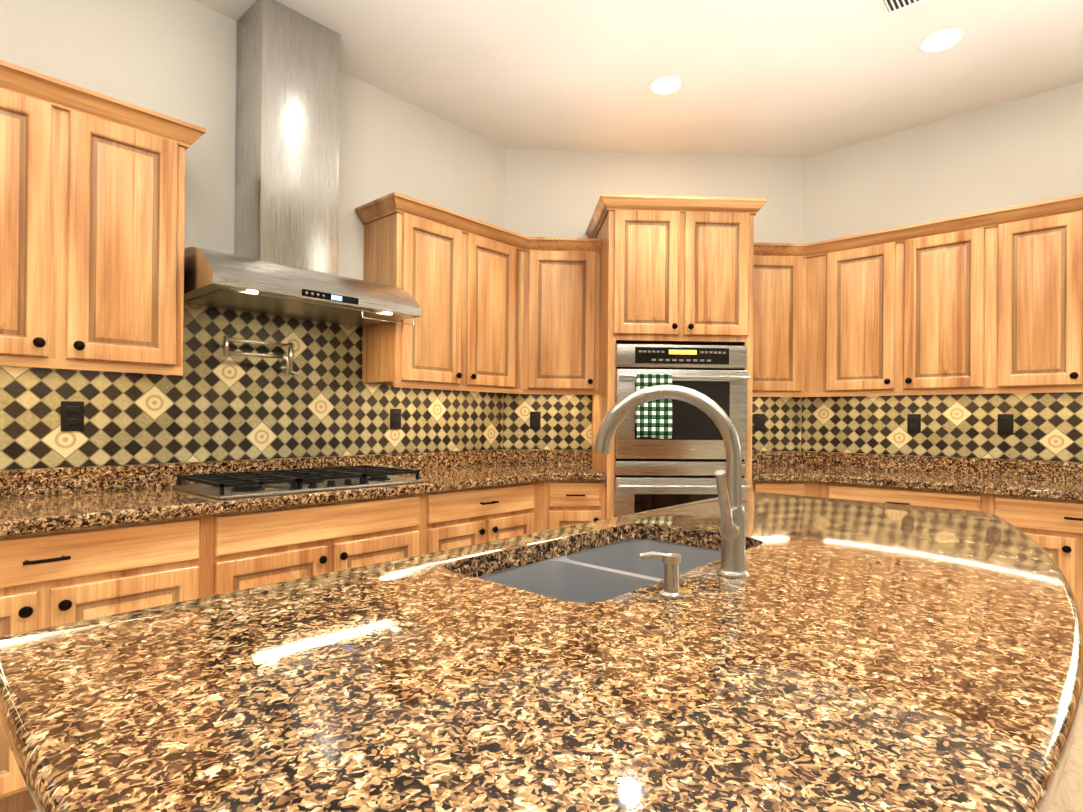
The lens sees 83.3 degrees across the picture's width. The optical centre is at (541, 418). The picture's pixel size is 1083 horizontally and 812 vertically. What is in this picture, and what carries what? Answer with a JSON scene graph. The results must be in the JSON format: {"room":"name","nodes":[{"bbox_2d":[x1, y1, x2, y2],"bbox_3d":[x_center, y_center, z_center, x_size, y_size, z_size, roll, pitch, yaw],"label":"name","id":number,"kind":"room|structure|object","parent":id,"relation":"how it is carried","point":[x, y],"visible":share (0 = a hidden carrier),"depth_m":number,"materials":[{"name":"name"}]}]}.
{"room":"kitchen","nodes":[
{"label":"kitchen","id":0,"kind":"room"},
{"bbox_2d":[0,0,1082,497],"bbox_3d":[0.656,-0.303,0.127,6.930,3.050,7.860,0,0,42],"label":"wall","id":1,"kind":"structure","parent":0,"point":[174,58],"depth_m":3.49,"materials":[{"name":"paint"}]},
{"bbox_2d":[0,72,191,374],"bbox_3d":[-1.764,-0.648,2.186,0.330,0.890,0.780,0,0,42],"label":"upper cabinet","id":2,"kind":"object","parent":1,"relation":"attached to","point":[92,196],"depth_m":2.14,"materials":[{"name":"brown wood"}]},
{"bbox_2d":[0,304,502,469],"bbox_3d":[-1.867,-0.202,2.318,0.008,0.782,4.806,0,0,42],"label":"tile backsplash","id":3,"kind":"structure","parent":1,"relation":"attached to","point":[212,403],"depth_m":2.83,"materials":[{"name":"beige tile"}]},
{"bbox_2d":[61,401,83,430],"bbox_3d":[-1.817,-0.008,2.361,0.009,0.116,0.072,0,0,42],"label":"electrical outlet","id":4,"kind":"object","parent":3,"relation":"attached to","point":[72,415],"visible":1,"depth_m":2.36,"materials":[{"name":"black plastic"}]},
{"bbox_2d":[223,336,300,374],"bbox_3d":[-1.308,-0.287,2.858,0.095,0.160,0.358,0,0,42],"label":"pot filler","id":5,"kind":"object","parent":3,"relation":"attached to","point":[286,365],"visible":1,"depth_m":2.86,"materials":[{"name":"silver metal"}]},
{"bbox_2d":[390,409,400,428],"bbox_3d":[-0.828,0.004,3.462,0.009,0.116,0.072,0,0,42],"label":"electrical outlet","id":6,"kind":"object","parent":3,"relation":"attached to","point":[395,418],"visible":1,"depth_m":3.46,"materials":[{"name":"black plastic"}]},
{"bbox_2d":[184,0,420,326],"bbox_3d":[-1.089,-1.143,2.775,0.541,1.381,0.940,0,0,42],"label":"range hood","id":7,"kind":"object","parent":1,"relation":"attached to","point":[282,261],"visible":1,"depth_m":2.72,"materials":[{"name":"silver metal"}]},
{"bbox_2d":[360,200,519,391],"bbox_3d":[-0.562,-0.633,3.523,0.330,0.890,0.855,0,0,42],"label":"upper cabinet","id":8,"kind":"object","parent":1,"relation":"attached to","point":[464,279],"depth_m":3.32,"materials":[{"name":"brown wood"}]},
{"bbox_2d":[524,237,575,393],"bbox_3d":[0.119,-0.626,3.975,0.556,0.890,0.556,0,0,42],"label":"upper cabinet","id":9,"kind":"object","parent":1,"relation":"attached to","point":[550,338],"depth_m":3.80,"materials":[{"name":"brown wood"}]},
{"bbox_2d":[608,194,635,199],"bbox_3d":[0.606,-0.875,3.507,0.279,0.785,0.280,0,0,42],"label":"upper cabinet","id":10,"kind":"object","parent":1,"relation":"attached to","point":[614,196],"depth_m":3.46,"materials":[{"name":"brown wood"}]},
{"bbox_2d":[503,393,800,450],"bbox_3d":[0.769,0.022,4.160,2.057,0.391,0.008,1,0,-3],"label":"tile backsplash","id":11,"kind":"structure","parent":1,"relation":"attached to","point":[566,422],"depth_m":4.13,"materials":[{"name":"beige tile"}]},
{"bbox_2d":[530,412,540,428],"bbox_3d":[-0.042,0.013,4.109,0.072,0.116,0.009,1,0,-3],"label":"outlet","id":12,"kind":"object","parent":11,"relation":"attached to","point":[535,420],"visible":1,"depth_m":4.11,"materials":[{"name":"black plastic"}]},
{"bbox_2d":[754,414,764,430],"bbox_3d":[1.500,0.027,4.191,0.072,0.116,0.009,1,0,-3],"label":"outlet","id":13,"kind":"object","parent":11,"relation":"attached to","point":[759,422],"visible":1,"depth_m":4.19,"materials":[{"name":"black plastic"}]},
{"bbox_2d":[744,198,755,203],"bbox_3d":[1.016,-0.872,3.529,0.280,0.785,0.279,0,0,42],"label":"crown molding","id":14,"kind":"structure","parent":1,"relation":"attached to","point":[750,201],"depth_m":3.50,"materials":[{"name":"brown wood"}]},
{"bbox_2d":[768,243,807,395],"bbox_3d":[1.446,-0.614,4.045,0.556,0.890,0.556,0,0,42],"label":"upper cabinet","id":15,"kind":"object","parent":1,"relation":"attached to","point":[789,261],"depth_m":3.88,"materials":[{"name":"brown wood"}]},
{"bbox_2d":[796,243,807,247],"bbox_3d":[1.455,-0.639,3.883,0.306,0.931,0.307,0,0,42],"label":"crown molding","id":16,"kind":"structure","parent":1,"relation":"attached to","point":[801,245],"depth_m":3.85,"materials":[{"name":"brown wood"}]},
{"bbox_2d":[824,216,987,395],"bbox_3d":[2.195,-0.609,3.646,0.830,0.890,0.330,0,0,42],"label":"upper cabinet","id":17,"kind":"object","parent":1,"relation":"attached to","point":[906,313],"depth_m":3.50,"materials":[{"name":"brown wood"}]},
{"bbox_2d":[801,392,1082,461],"bbox_3d":[3.237,0.040,2.921,3.866,0.391,0.008,0,0,42],"label":"tile backsplash","id":18,"kind":"structure","parent":1,"relation":"attached to","point":[1048,427],"depth_m":3.63,"materials":[{"name":"beige tile"}]},
{"bbox_2d":[907,414,920,432],"bbox_3d":[2.296,0.033,3.755,0.072,0.116,0.009,0,0,42],"label":"electrical outlet","id":19,"kind":"object","parent":18,"relation":"attached to","point":[913,423],"visible":1,"depth_m":3.75,"materials":[{"name":"black plastic"}]},
{"bbox_2d":[998,414,1013,434],"bbox_3d":[2.631,0.035,3.454,0.072,0.116,0.009,0,0,42],"label":"electrical outlet","id":20,"kind":"object","parent":18,"relation":"attached to","point":[1005,424],"visible":1,"depth_m":3.45,"materials":[{"name":"black plastic"}]},
{"bbox_2d":[988,200,1082,391],"bbox_3d":[2.794,-0.605,3.108,0.780,0.890,0.330,0,0,42],"label":"upper cabinet","id":21,"kind":"object","parent":1,"relation":"attached to","point":[1035,258],"depth_m":3.12,"materials":[{"name":"brown wood"}]},
{"bbox_2d":[29,696,1082,811],"bbox_3d":[0.643,1.272,0.122,6.930,0.100,7.860,0,0,42],"label":"floor","id":22,"kind":"structure","parent":0,"point":[1068,796],"depth_m":2.07,"materials":[{"name":"tile"}]},
{"bbox_2d":[0,515,215,811],"bbox_3d":[-1.719,0.773,2.029,0.620,0.869,0.910,0,0,42],"label":"base cabinet","id":23,"kind":"object","parent":22,"relation":"on","point":[54,578],"depth_m":1.91,"materials":[{"name":"brown wood"}]},
{"bbox_2d":[216,493,427,593],"bbox_3d":[-1.099,0.780,2.718,0.620,0.869,0.945,0,0,42],"label":"base cabinet","id":24,"kind":"object","parent":22,"relation":"on","point":[256,548],"depth_m":2.46,"materials":[{"name":"brown wood"}]},
{"bbox_2d":[0,449,606,536],"bbox_3d":[-1.401,0.267,2.183,0.882,0.146,5.237,0,0,42],"label":"countertop","id":25,"kind":"structure","parent":24,"relation":"on","point":[111,497],"depth_m":2.48,"materials":[{"name":"stone"}]},
{"bbox_2d":[172,465,424,499],"bbox_3d":[-1.055,0.272,2.729,0.530,0.054,0.915,0,0,42],"label":"cooktop","id":26,"kind":"object","parent":25,"relation":"in","point":[232,485],"visible":1,"depth_m":2.57,"materials":[{"name":"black metal"}]},
{"bbox_2d":[428,481,539,552],"bbox_3d":[-0.526,0.787,3.355,0.620,0.869,0.767,0,0,42],"label":"base cabinet","id":27,"kind":"object","parent":22,"relation":"on","point":[463,517],"depth_m":3.13,"materials":[{"name":"brown wood"}]},
{"bbox_2d":[0,385,1082,811],"bbox_3d":[0.470,0.579,1.381,1.137,1.290,2.490,0,0,42],"label":"kitchen island","id":28,"kind":"object","parent":22,"relation":"on","point":[730,647],"visible":1,"depth_m":0.71,"materials":[{"name":"stone"}]},
{"bbox_2d":[594,385,749,599],"bbox_3d":[0.225,0.119,1.197,0.285,0.374,0.266,0,0,42],"label":"faucet","id":29,"kind":"object","parent":28,"relation":"on","point":[705,582],"depth_m":1.18,"materials":[{"name":"silver metal"}]},
{"bbox_2d":[548,481,603,529],"bbox_3d":[0.174,0.795,3.829,0.676,0.869,0.676,0,0,42],"label":"base cabinet","id":30,"kind":"object","parent":22,"relation":"on","point":[570,503],"depth_m":3.51,"materials":[{"name":"brown wood"}]},
{"bbox_2d":[544,195,783,518],"bbox_3d":[0.786,0.007,3.843,1.053,2.455,1.053,0,0,42],"label":"tall cabinet","id":31,"kind":"object","parent":22,"relation":"on","point":[710,298],"depth_m":3.50,"materials":[{"name":"brown wood"}]},
{"bbox_2d":[604,343,750,570],"bbox_3d":[0.788,0.226,3.751,0.756,1.293,0.663,1,0,-3],"label":"wall oven","id":32,"kind":"object","parent":31,"relation":"in","point":[665,452],"depth_m":3.48,"materials":[{"name":"silver metal"}]},
{"bbox_2d":[635,373,672,439],"bbox_3d":[0.630,-0.066,3.419,0.200,0.366,0.043,1,0,-3],"label":"dish towel","id":33,"kind":"object","parent":32,"relation":"hanging from","point":[653,419],"depth_m":3.41,"materials":[{"name":"green fabric"}]},
{"bbox_2d":[756,481,807,495],"bbox_3d":[1.381,0.806,3.893,0.676,0.869,0.676,0,0,42],"label":"base cabinet","id":34,"kind":"object","parent":22,"relation":"on","point":[800,488],"depth_m":3.58,"materials":[{"name":"brown wood"}]},
{"bbox_2d":[824,483,983,511],"bbox_3d":[2.133,0.811,3.491,0.742,0.869,0.620,0,0,42],"label":"base cabinet","id":35,"kind":"object","parent":22,"relation":"on","point":[917,497],"depth_m":3.25,"materials":[{"name":"brown wood"}]},
{"bbox_2d":[752,451,1082,500],"bbox_3d":[2.781,0.306,2.738,4.297,0.146,0.882,0,0,42],"label":"countertop","id":36,"kind":"structure","parent":35,"relation":"on","point":[781,465],"depth_m":3.49,"materials":[{"name":"stone"}]},
{"bbox_2d":[984,494,1082,623],"bbox_3d":[2.666,0.814,3.012,0.690,0.869,0.620,0,0,42],"label":"base cabinet","id":37,"kind":"object","parent":22,"relation":"on","point":[1056,525],"depth_m":2.85,"materials":[{"name":"brown wood"}]},
{"bbox_2d":[193,0,1082,157],"bbox_3d":[0.670,-1.878,0.132,6.930,0.100,7.860,0,0,42],"label":"ceiling","id":38,"kind":"structure","parent":0,"point":[787,78],"depth_m":3.13,"materials":[{"name":"paint"}]},
{"bbox_2d":[649,75,683,94],"bbox_3d":[0.681,-1.814,3.323,0.190,0.007,0.190,0,0,42],"label":"recessed light","id":39,"kind":"object","parent":38,"relation":"in","point":[666,84],"visible":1,"depth_m":3.32,"materials":[{"name":"white glass"}]},
{"bbox_2d":[879,0,925,14],"bbox_3d":[1.502,-1.806,2.531,0.200,0.014,0.360,0,0,42],"label":"ceiling vent","id":40,"kind":"object","parent":38,"relation":"in","point":[891,6],"visible":1,"depth_m":2.65,"materials":[{"name":"white metal"}]},
{"bbox_2d":[918,27,965,52],"bbox_3d":[1.913,-1.804,2.914,0.190,0.007,0.190,0,0,42],"label":"recessed light","id":41,"kind":"object","parent":38,"relation":"in","point":[941,40],"visible":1,"depth_m":2.91,"materials":[{"name":"white glass"}]}
]}

